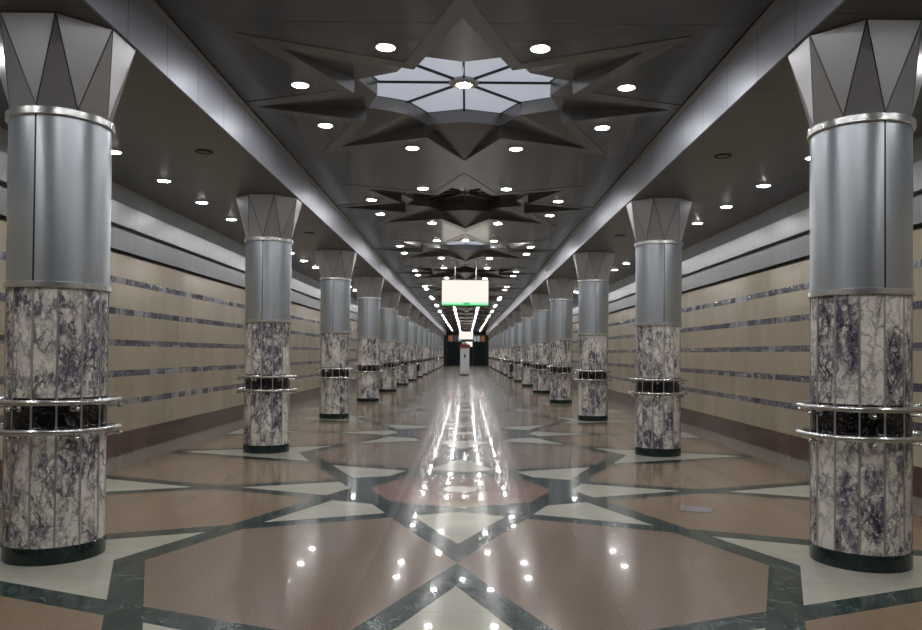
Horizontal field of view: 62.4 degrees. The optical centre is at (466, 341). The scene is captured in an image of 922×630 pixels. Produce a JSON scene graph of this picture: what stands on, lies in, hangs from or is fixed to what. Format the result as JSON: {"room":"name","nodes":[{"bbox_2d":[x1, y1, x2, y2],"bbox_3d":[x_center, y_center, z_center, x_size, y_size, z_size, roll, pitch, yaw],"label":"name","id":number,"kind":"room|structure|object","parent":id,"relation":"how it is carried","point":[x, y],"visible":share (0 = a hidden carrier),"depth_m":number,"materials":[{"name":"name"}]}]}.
{"room":"metro station","nodes":[
{"label":"metro station","id":0,"kind":"room"},
{"bbox_2d":[0,220,356,458],"bbox_3d":[-5.142,0.697,42.894,0.300,2.885,104.200,0,-1,0],"label":"wall","id":1,"kind":"structure","parent":0,"point":[176,351],"depth_m":12.99,"materials":[{"name":"beige stone"}]},
{"bbox_2d":[0,379,356,489],"bbox_3d":[-4.992,1.978,42.873,0.022,0.325,104.200,0,-1,0],"label":"baseboard","id":2,"kind":"structure","parent":1,"relation":"attached to","point":[129,441],"depth_m":13.01,"materials":[{"name":"brown stone"}]},
{"bbox_2d":[0,127,357,321],"bbox_3d":[-5.066,-1.212,42.924,0.420,0.935,104.200,0,-1,0],"label":"trim","id":3,"kind":"structure","parent":1,"relation":"attached to","point":[143,229],"depth_m":12.82,"materials":[{"name":"grey metal"}]},
{"bbox_2d":[0,0,445,334],"bbox_3d":[-3.912,-1.685,42.932,2.720,0.030,104.200,0,-1,0],"label":"ceiling","id":4,"kind":"structure","parent":0,"point":[159,131],"depth_m":9.34,"materials":[{"name":"grey paint"}]},
{"bbox_2d":[112,150,121,153],"bbox_3d":[-4.118,-2.209,8.867,0.196,0.014,0.196,0,-1,0],"label":"recessed light","id":5,"kind":"object","parent":4,"relation":"in","point":[113,151],"visible":0.53,"depth_m":8.86,"materials":[{"name":"white"}]},
{"bbox_2d":[156,179,171,182],"bbox_3d":[-4.118,-2.185,10.352,0.196,0.014,0.196,0,-1,0],"label":"recessed light","id":6,"kind":"object","parent":4,"relation":"in","point":[158,180],"visible":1,"depth_m":10.32,"materials":[{"name":"white"}]},
{"bbox_2d":[195,201,207,203],"bbox_3d":[-4.118,-2.161,11.837,0.196,0.014,0.196,0,-1,0],"label":"recessed light","id":7,"kind":"object","parent":4,"relation":"in","point":[198,202],"visible":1,"depth_m":11.80,"materials":[{"name":"white"}]},
{"bbox_2d":[195,149,212,153],"bbox_3d":[-3.048,-2.200,8.826,0.200,0.014,0.200,0,-1,0],"label":"ceiling speaker","id":8,"kind":"object","parent":4,"relation":"attached to","point":[200,151],"visible":1,"depth_m":8.80,"materials":[{"name":"black"}]},
{"bbox_2d":[82,0,445,333],"bbox_3d":[-2.540,-1.897,42.935,0.020,0.478,104.200,0,-1,0],"label":"ceiling beam","id":9,"kind":"structure","parent":4,"relation":"attached to","point":[136,21],"depth_m":7.68,"materials":[{"name":"metal"}]},
{"bbox_2d":[0,366,921,629],"bbox_3d":[-0.075,2.285,43.119,10.460,0.200,104.700,0,-1,0],"label":"floor","id":10,"kind":"structure","parent":0,"point":[450,500],"depth_m":6.33,"materials":[{"name":"stone"}]},
{"bbox_2d":[0,12,134,566],"bbox_3d":[-3.025,-0.344,5.646,0.918,3.818,0.918,0,-1,0],"label":"column","id":11,"kind":"structure","parent":10,"relation":"on","point":[63,78],"depth_m":5.35,"materials":[{"name":"grey stone"}]},
{"bbox_2d":[236,194,301,453],"bbox_3d":[-3.026,-0.250,11.587,0.918,3.818,0.918,0,-1,0],"label":"column","id":12,"kind":"structure","parent":10,"relation":"on","point":[269,221],"depth_m":11.29,"materials":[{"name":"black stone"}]},
{"bbox_2d":[315,249,356,418],"bbox_3d":[-3.027,-0.155,17.528,0.918,3.818,0.918,0,-1,0],"label":"column","id":13,"kind":"structure","parent":10,"relation":"on","point":[335,267],"depth_m":17.23,"materials":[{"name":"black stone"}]},
{"bbox_2d":[353,276,383,401],"bbox_3d":[-3.028,-0.061,23.470,0.918,3.818,0.918,0,-1,0],"label":"column","id":14,"kind":"structure","parent":10,"relation":"on","point":[368,288],"depth_m":23.17,"materials":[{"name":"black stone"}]},
{"bbox_2d":[379,292,400,391],"bbox_3d":[-3.028,0.034,29.411,0.918,3.818,0.918,0,-1,0],"label":"column","id":15,"kind":"structure","parent":10,"relation":"on","point":[389,301],"depth_m":29.11,"materials":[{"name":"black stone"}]},
{"bbox_2d":[397,303,411,385],"bbox_3d":[-3.029,0.128,35.352,0.918,3.818,0.918,0,-1,0],"label":"column","id":16,"kind":"structure","parent":10,"relation":"on","point":[403,312],"depth_m":35.03,"materials":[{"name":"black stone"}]},
{"bbox_2d":[408,310,419,380],"bbox_3d":[-3.030,0.222,41.293,0.918,3.818,0.918,0,-1,0],"label":"column","id":17,"kind":"structure","parent":10,"relation":"on","point":[414,314],"depth_m":40.98,"materials":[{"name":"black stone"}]},
{"bbox_2d":[417,316,425,377],"bbox_3d":[-3.031,0.317,47.235,0.918,3.818,0.918,0,-1,0],"label":"column","id":18,"kind":"structure","parent":10,"relation":"on","point":[421,319],"depth_m":46.94,"materials":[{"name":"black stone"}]},
{"bbox_2d":[423,320,429,374],"bbox_3d":[-3.031,0.411,53.176,0.918,3.818,0.918,0,-1,0],"label":"column","id":19,"kind":"structure","parent":10,"relation":"on","point":[426,322],"depth_m":52.89,"materials":[{"name":"grey stone"}]},
{"bbox_2d":[428,323,433,372],"bbox_3d":[-3.032,0.506,59.117,0.918,3.818,0.918,0,-1,0],"label":"column","id":20,"kind":"structure","parent":10,"relation":"on","point":[430,328],"depth_m":58.85,"materials":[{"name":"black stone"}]},
{"bbox_2d":[432,326,436,370],"bbox_3d":[-3.033,0.600,65.058,0.918,3.818,0.918,0,-1,0],"label":"column","id":21,"kind":"structure","parent":10,"relation":"on","point":[434,327],"depth_m":64.80,"materials":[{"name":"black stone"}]},
{"bbox_2d":[435,328,438,369],"bbox_3d":[-3.034,0.695,71.000,0.918,3.818,0.918,0,-1,0],"label":"column","id":22,"kind":"structure","parent":10,"relation":"on","point":[437,330],"depth_m":70.76,"materials":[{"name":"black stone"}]},
{"bbox_2d":[438,330,440,367],"bbox_3d":[-3.035,0.789,76.941,0.918,3.818,0.918,0,-1,0],"label":"column","id":23,"kind":"structure","parent":10,"relation":"on","point":[439,332],"depth_m":76.71,"materials":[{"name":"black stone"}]},
{"bbox_2d":[440,332,442,366],"bbox_3d":[-3.035,0.884,82.882,0.918,3.818,0.918,0,-1,0],"label":"column","id":24,"kind":"structure","parent":10,"relation":"on","point":[441,358],"depth_m":82.64,"materials":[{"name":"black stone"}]},
{"bbox_2d":[442,334,444,365],"bbox_3d":[-3.036,0.978,88.823,0.918,3.818,0.918,0,-1,0],"label":"column","id":25,"kind":"structure","parent":10,"relation":"on","point":[443,334],"depth_m":88.58,"materials":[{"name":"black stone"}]},
{"bbox_2d":[460,341,469,375],"bbox_3d":[-0.126,1.155,52.588,0.720,2.360,0.600,0,-1,0],"label":"pillar","id":26,"kind":"structure","parent":10,"relation":"on","point":[464,348],"depth_m":52.33,"materials":[{"name":"grey paint"}]},
{"bbox_2d":[445,341,486,365],"bbox_3d":[-0.068,1.480,94.673,5.180,3.050,0.230,0,-1,0],"label":"wall","id":27,"kind":"structure","parent":10,"relation":"on","point":[478,352],"depth_m":94.59,"materials":[{"name":"black"}]},
{"bbox_2d":[488,334,489,366],"bbox_3d":[2.908,1.028,88.823,0.918,3.818,0.918,0,-1,0],"label":"column","id":28,"kind":"structure","parent":10,"relation":"on","point":[488,334],"depth_m":88.60,"materials":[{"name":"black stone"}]},
{"bbox_2d":[489,333,491,367],"bbox_3d":[2.908,0.933,82.882,0.918,3.818,0.918,0,-1,0],"label":"column","id":29,"kind":"structure","parent":10,"relation":"on","point":[489,333],"depth_m":82.65,"materials":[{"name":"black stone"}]},
{"bbox_2d":[491,331,493,368],"bbox_3d":[2.909,0.839,76.941,0.918,3.818,0.918,0,-1,0],"label":"column","id":30,"kind":"structure","parent":10,"relation":"on","point":[492,332],"depth_m":76.69,"materials":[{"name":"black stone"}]},
{"bbox_2d":[493,329,496,369],"bbox_3d":[2.910,0.744,71.000,0.918,3.818,0.918,0,-1,0],"label":"column","id":31,"kind":"structure","parent":10,"relation":"on","point":[494,330],"depth_m":70.74,"materials":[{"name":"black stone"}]},
{"bbox_2d":[495,327,499,371],"bbox_3d":[2.911,0.650,65.058,0.918,3.818,0.918,0,-1,0],"label":"column","id":32,"kind":"structure","parent":10,"relation":"on","point":[497,328],"depth_m":64.79,"materials":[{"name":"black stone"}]},
{"bbox_2d":[498,324,503,372],"bbox_3d":[2.912,0.555,59.117,0.918,3.818,0.918,0,-1,0],"label":"column","id":33,"kind":"structure","parent":10,"relation":"on","point":[501,329],"depth_m":58.84,"materials":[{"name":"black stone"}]},
{"bbox_2d":[502,321,507,375],"bbox_3d":[2.912,0.461,53.176,0.918,3.818,0.918,0,-1,0],"label":"column","id":34,"kind":"structure","parent":10,"relation":"on","point":[504,323],"depth_m":52.90,"materials":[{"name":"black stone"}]},
{"bbox_2d":[506,316,513,377],"bbox_3d":[2.913,0.366,47.235,0.918,3.818,0.918,0,-1,0],"label":"column","id":35,"kind":"structure","parent":10,"relation":"on","point":[510,320],"depth_m":46.95,"materials":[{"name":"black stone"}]},
{"bbox_2d":[509,363,512,379],"bbox_3d":[2.610,1.746,44.278,0.280,0.960,0.280,0,-1,0],"label":"stand","id":36,"kind":"object","parent":10,"relation":"on","point":[511,366],"visible":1,"depth_m":44.19,"materials":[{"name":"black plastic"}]},
{"bbox_2d":[512,311,521,381],"bbox_3d":[2.914,0.272,41.293,0.918,3.818,0.918,0,-1,0],"label":"column","id":37,"kind":"structure","parent":10,"relation":"on","point":[517,316],"depth_m":40.98,"materials":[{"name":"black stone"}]},
{"bbox_2d":[520,304,532,386],"bbox_3d":[2.915,0.177,35.352,0.918,3.818,0.918,0,-1,0],"label":"column","id":38,"kind":"structure","parent":10,"relation":"on","point":[526,309],"depth_m":35.03,"materials":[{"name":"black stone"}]},
{"bbox_2d":[530,293,549,393],"bbox_3d":[2.915,0.083,29.411,0.918,3.818,0.918,0,-1,0],"label":"column","id":39,"kind":"structure","parent":10,"relation":"on","point":[540,302],"depth_m":29.10,"materials":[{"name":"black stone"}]},
{"bbox_2d":[546,278,576,403],"bbox_3d":[2.916,-0.012,23.470,0.918,3.818,0.918,0,-1,0],"label":"column","id":40,"kind":"structure","parent":10,"relation":"on","point":[561,290],"depth_m":23.17,"materials":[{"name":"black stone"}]},
{"bbox_2d":[573,252,614,420],"bbox_3d":[2.917,-0.106,17.528,0.918,3.818,0.918,0,-1,0],"label":"column","id":41,"kind":"structure","parent":10,"relation":"on","point":[593,269],"depth_m":17.23,"materials":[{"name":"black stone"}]},
{"bbox_2d":[626,197,691,456],"bbox_3d":[2.918,-0.201,11.587,0.918,3.818,0.918,0,-1,0],"label":"column","id":42,"kind":"structure","parent":10,"relation":"on","point":[658,224],"depth_m":11.29,"materials":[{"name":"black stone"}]},
{"bbox_2d":[679,506,713,512],"bbox_3d":[2.240,1.635,7.410,0.314,0.004,0.250,0,-1,20],"label":"floor plate","id":43,"kind":"object","parent":10,"relation":"on","point":[683,508],"visible":1,"depth_m":7.40,"materials":[{"name":"grey metal"}]},
{"bbox_2d":[788,20,921,573],"bbox_3d":[2.918,-0.295,5.646,0.918,3.818,0.918,0,-1,0],"label":"column","id":44,"kind":"structure","parent":10,"relation":"on","point":[859,84],"depth_m":5.35,"materials":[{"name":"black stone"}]},
{"bbox_2d":[373,76,554,244],"bbox_3d":[-0.035,-2.558,42.946,5.180,0.040,104.200,0,-1,0],"label":"ceiling","id":45,"kind":"structure","parent":0,"point":[373,76],"depth_m":10.04,"materials":[{"name":"black"}]},
{"bbox_2d":[155,0,774,330],"bbox_3d":[-0.039,-2.092,44.421,4.980,0.001,101.235,0,-1,0],"label":"ceiling","id":46,"kind":"structure","parent":0,"point":[569,27],"depth_m":7.64,"materials":[{"name":"grey paint"}]},
{"bbox_2d":[145,0,446,331],"bbox_3d":[-2.506,-2.107,42.939,0.045,0.033,104.200,0,-1,0],"label":"trim","id":47,"kind":"structure","parent":46,"relation":"attached to","point":[152,3],"depth_m":8.43,"materials":[{"name":"silver metal"}]},
{"bbox_2d":[291,81,309,88],"bbox_3d":[-1.739,-2.681,7.957,0.196,0.014,0.196,0,-1,0],"label":"recessed light","id":48,"kind":"object","parent":46,"relation":"in","point":[302,85],"visible":1,"depth_m":7.94,"materials":[{"name":"white"}]},
{"bbox_2d":[317,123,332,127],"bbox_3d":[-1.740,-2.658,9.370,0.196,0.014,0.196,0,-1,0],"label":"recessed light","id":49,"kind":"object","parent":46,"relation":"in","point":[322,125],"visible":1,"depth_m":9.34,"materials":[{"name":"white"}]},
{"bbox_2d":[375,43,395,51],"bbox_3d":[-0.740,-2.688,6.958,0.196,0.014,0.196,0,-1,0],"label":"recessed light","id":50,"kind":"object","parent":46,"relation":"in","point":[384,47],"visible":1,"depth_m":6.94,"materials":[{"name":"white"}]},
{"bbox_2d":[405,146,418,149],"bbox_3d":[-0.741,-2.634,10.369,0.196,0.014,0.196,0,-1,0],"label":"recessed light","id":51,"kind":"object","parent":46,"relation":"in","point":[407,147],"visible":1,"depth_m":10.35,"materials":[{"name":"white"}]},
{"bbox_2d":[417,187,428,189],"bbox_3d":[-0.741,-2.594,12.899,0.196,0.014,0.196,0,-1,0],"label":"recessed light","id":52,"kind":"object","parent":46,"relation":"in","point":[419,188],"visible":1,"depth_m":12.87,"materials":[{"name":"white"}]},
{"bbox_2d":[433,314,485,317],"bbox_3d":[-0.039,-2.070,56.196,4.880,0.342,5.673,0,-1,0],"label":"coffer","id":53,"kind":"object","parent":46,"relation":"attached to","point":[444,315],"visible":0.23,"depth_m":57.43,"materials":[{"name":"black metal"}]},
{"bbox_2d":[424,303,496,308],"bbox_3d":[-0.037,-2.259,44.313,4.880,0.342,5.673,0,-1,0],"label":"coffer","id":54,"kind":"object","parent":46,"relation":"attached to","point":[490,305],"visible":0.21,"depth_m":45.59,"materials":[{"name":"black metal"}]},
{"bbox_2d":[234,0,691,168],"bbox_3d":[-0.033,-2.826,8.666,4.880,0.342,5.673,0,-1,0],"label":"coffer","id":55,"kind":"object","parent":46,"relation":"attached to","point":[461,62],"visible":0.93,"depth_m":8.72,"materials":[{"name":"black metal"}]},
{"bbox_2d":[457,83,469,87],"bbox_3d":[-0.032,-2.909,8.667,0.150,0.013,0.150,0,-1,0],"label":"lamp","id":56,"kind":"object","parent":55,"relation":"attached to","point":[459,85],"depth_m":8.63,"materials":[{"name":"white"}]},
{"bbox_2d":[336,173,592,231],"bbox_3d":[-0.033,-2.731,14.607,4.880,0.342,5.673,0,-1,0],"label":"coffer","id":57,"kind":"object","parent":46,"relation":"attached to","point":[464,216],"visible":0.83,"depth_m":15.10,"materials":[{"name":"grey metal"}]},
{"bbox_2d":[449,326,479,327],"bbox_3d":[-0.042,-1.692,79.961,4.880,0.343,5.673,0,-1,0],"label":"coffer","id":58,"kind":"object","parent":46,"relation":"attached to","point":[449,326],"visible":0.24,"depth_m":81.30,"materials":[{"name":"black"}]},
{"bbox_2d":[441,261,488,305],"bbox_3d":[-0.041,-1.754,23.107,1.430,1.352,0.168,0,-1,0],"label":"screen","id":59,"kind":"object","parent":46,"relation":"hanging from","point":[455,292],"visible":1,"depth_m":23.02,"materials":[{"name":"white plastic"}]},
{"bbox_2d":[375,234,555,262],"bbox_3d":[-0.034,-2.637,20.549,4.880,0.342,5.673,0,-1,0],"label":"coffer","id":60,"kind":"object","parent":46,"relation":"attached to","point":[463,251],"visible":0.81,"depth_m":21.33,"materials":[{"name":"black metal"}]},
{"bbox_2d":[395,264,535,279],"bbox_3d":[-0.035,-2.542,26.490,4.880,0.342,5.673,0,-1,0],"label":"coffer","id":61,"kind":"object","parent":46,"relation":"attached to","point":[463,272],"visible":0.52,"depth_m":27.43,"materials":[{"name":"black metal"}]},
{"bbox_2d":[408,283,522,291],"bbox_3d":[-0.036,-2.448,32.431,4.880,0.342,5.673,0,-1,0],"label":"coffer","id":62,"kind":"object","parent":46,"relation":"attached to","point":[435,287],"visible":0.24,"depth_m":32.74,"materials":[{"name":"black metal"}]},
{"bbox_2d":[459,326,472,339],"bbox_3d":[-0.049,-0.896,77.101,1.430,1.352,0.166,0,-1,0],"label":"screen","id":63,"kind":"object","parent":46,"relation":"hanging from","point":[462,335],"visible":1,"depth_m":77.01,"materials":[{"name":"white plastic"}]},
{"bbox_2d":[442,318,490,320],"bbox_3d":[-0.040,-1.975,62.137,4.880,0.342,5.673,0,-1,0],"label":"coffer","id":64,"kind":"object","parent":46,"relation":"attached to","point":[462,319],"visible":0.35,"depth_m":63.35,"materials":[{"name":"black"}]},
{"bbox_2d":[447,324,485,325],"bbox_3d":[-0.041,-1.786,74.020,4.880,0.342,5.673,0,-1,0],"label":"coffer","id":65,"kind":"object","parent":46,"relation":"attached to","point":[450,324],"visible":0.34,"depth_m":75.38,"materials":[{"name":"black"}]},
{"bbox_2d":[444,321,488,323],"bbox_3d":[-0.040,-1.881,68.079,4.880,0.342,5.673,0,-1,0],"label":"coffer","id":66,"kind":"object","parent":46,"relation":"attached to","point":[464,322],"visible":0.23,"depth_m":69.26,"materials":[{"name":"black"}]},
{"bbox_2d":[451,328,483,329],"bbox_3d":[-0.043,-1.598,85.902,4.880,0.343,5.673,0,-1,0],"label":"coffer","id":67,"kind":"object","parent":46,"relation":"attached to","point":[451,328],"visible":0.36,"depth_m":87.36,"materials":[{"name":"black"}]},
{"bbox_2d":[435,309,501,313],"bbox_3d":[-0.038,-2.164,50.255,4.880,0.342,5.673,0,-1,0],"label":"coffer","id":68,"kind":"object","parent":46,"relation":"attached to","point":[466,311],"visible":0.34,"depth_m":51.49,"materials":[{"name":"black metal"}]},
{"bbox_2d":[423,295,513,300],"bbox_3d":[-0.036,-2.353,38.372,4.880,0.342,5.673,0,-1,0],"label":"coffer","id":69,"kind":"object","parent":46,"relation":"attached to","point":[436,297],"visible":0.2,"depth_m":38.23,"materials":[{"name":"black metal"}]},
{"bbox_2d":[509,147,522,150],"bbox_3d":[0.672,-2.623,10.369,0.196,0.014,0.196,0,-1,0],"label":"recessed light","id":70,"kind":"object","parent":46,"relation":"in","point":[511,148],"visible":1,"depth_m":10.36,"materials":[{"name":"white"}]},
{"bbox_2d":[529,44,550,52],"bbox_3d":[0.673,-2.677,6.958,0.196,0.014,0.196,0,-1,0],"label":"recessed light","id":71,"kind":"object","parent":46,"relation":"in","point":[538,48],"visible":1,"depth_m":6.94,"materials":[{"name":"white"}]},
{"bbox_2d":[594,125,609,129],"bbox_3d":[1.671,-2.630,9.370,0.196,0.014,0.196,0,-1,0],"label":"recessed light","id":72,"kind":"object","parent":46,"relation":"in","point":[601,127],"visible":1,"depth_m":9.34,"materials":[{"name":"white"}]},
{"bbox_2d":[617,84,635,90],"bbox_3d":[1.672,-2.652,7.957,0.196,0.014,0.196,0,-1,0],"label":"recessed light","id":73,"kind":"object","parent":46,"relation":"in","point":[626,87],"visible":1,"depth_m":7.93,"materials":[{"name":"white"}]},
{"bbox_2d":[443,331,488,365],"bbox_3d":[-0.061,0.564,95.153,10.460,4.898,0.300,0,-1,0],"label":"wall","id":74,"kind":"structure","parent":0,"point":[454,333],"depth_m":95.03,"materials":[{"name":"black"}]},
{"bbox_2d":[487,0,921,334],"bbox_3d":[3.828,-1.621,42.932,2.720,0.030,104.200,0,-1,0],"label":"ceiling","id":75,"kind":"structure","parent":0,"point":[764,133],"depth_m":9.26,"materials":[{"name":"grey paint"}]},
{"bbox_2d":[489,0,783,327],"bbox_3d":[2.429,-2.066,42.939,0.045,0.033,104.200,0,-1,0],"label":"trim","id":76,"kind":"structure","parent":75,"relation":"attached to","point":[776,3],"depth_m":8.31,"materials":[{"name":"silver metal"}]},
{"bbox_2d":[486,0,845,334],"bbox_3d":[2.459,-1.856,42.935,0.020,0.478,104.200,0,-1,0],"label":"ceiling beam","id":77,"kind":"structure","parent":75,"relation":"attached to","point":[793,21],"depth_m":7.59,"materials":[{"name":"metal"}]},
{"bbox_2d":[714,154,731,158],"bbox_3d":[2.972,-2.150,8.826,0.200,0.014,0.200,0,-1,0],"label":"ceiling speaker","id":78,"kind":"object","parent":75,"relation":"attached to","point":[718,156],"visible":1,"depth_m":8.82,"materials":[{"name":"black"}]},
{"bbox_2d":[756,184,770,187],"bbox_3d":[4.042,-2.117,10.352,0.196,0.014,0.196,0,-1,0],"label":"recessed light","id":79,"kind":"object","parent":75,"relation":"in","point":[760,185],"visible":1,"depth_m":10.31,"materials":[{"name":"white"}]},
{"bbox_2d":[572,228,921,466],"bbox_3d":[5.018,0.781,42.894,0.300,2.885,104.200,0,-1,0],"label":"wall","id":80,"kind":"structure","parent":0,"point":[745,341],"depth_m":12.99,"materials":[{"name":"beige stone"}]},
{"bbox_2d":[572,136,921,324],"bbox_3d":[4.974,-1.129,42.924,0.420,0.935,104.200,0,-1,0],"label":"trim","id":81,"kind":"structure","parent":80,"relation":"attached to","point":[778,236],"depth_m":13.01,"materials":[{"name":"grey metal"}]},
{"bbox_2d":[572,380,921,498],"bbox_3d":[4.846,2.060,42.873,0.022,0.325,104.200,0,-1,0],"label":"baseboard","id":82,"kind":"structure","parent":80,"relation":"attached to","point":[789,445],"depth_m":12.92,"materials":[{"name":"brown stone"}]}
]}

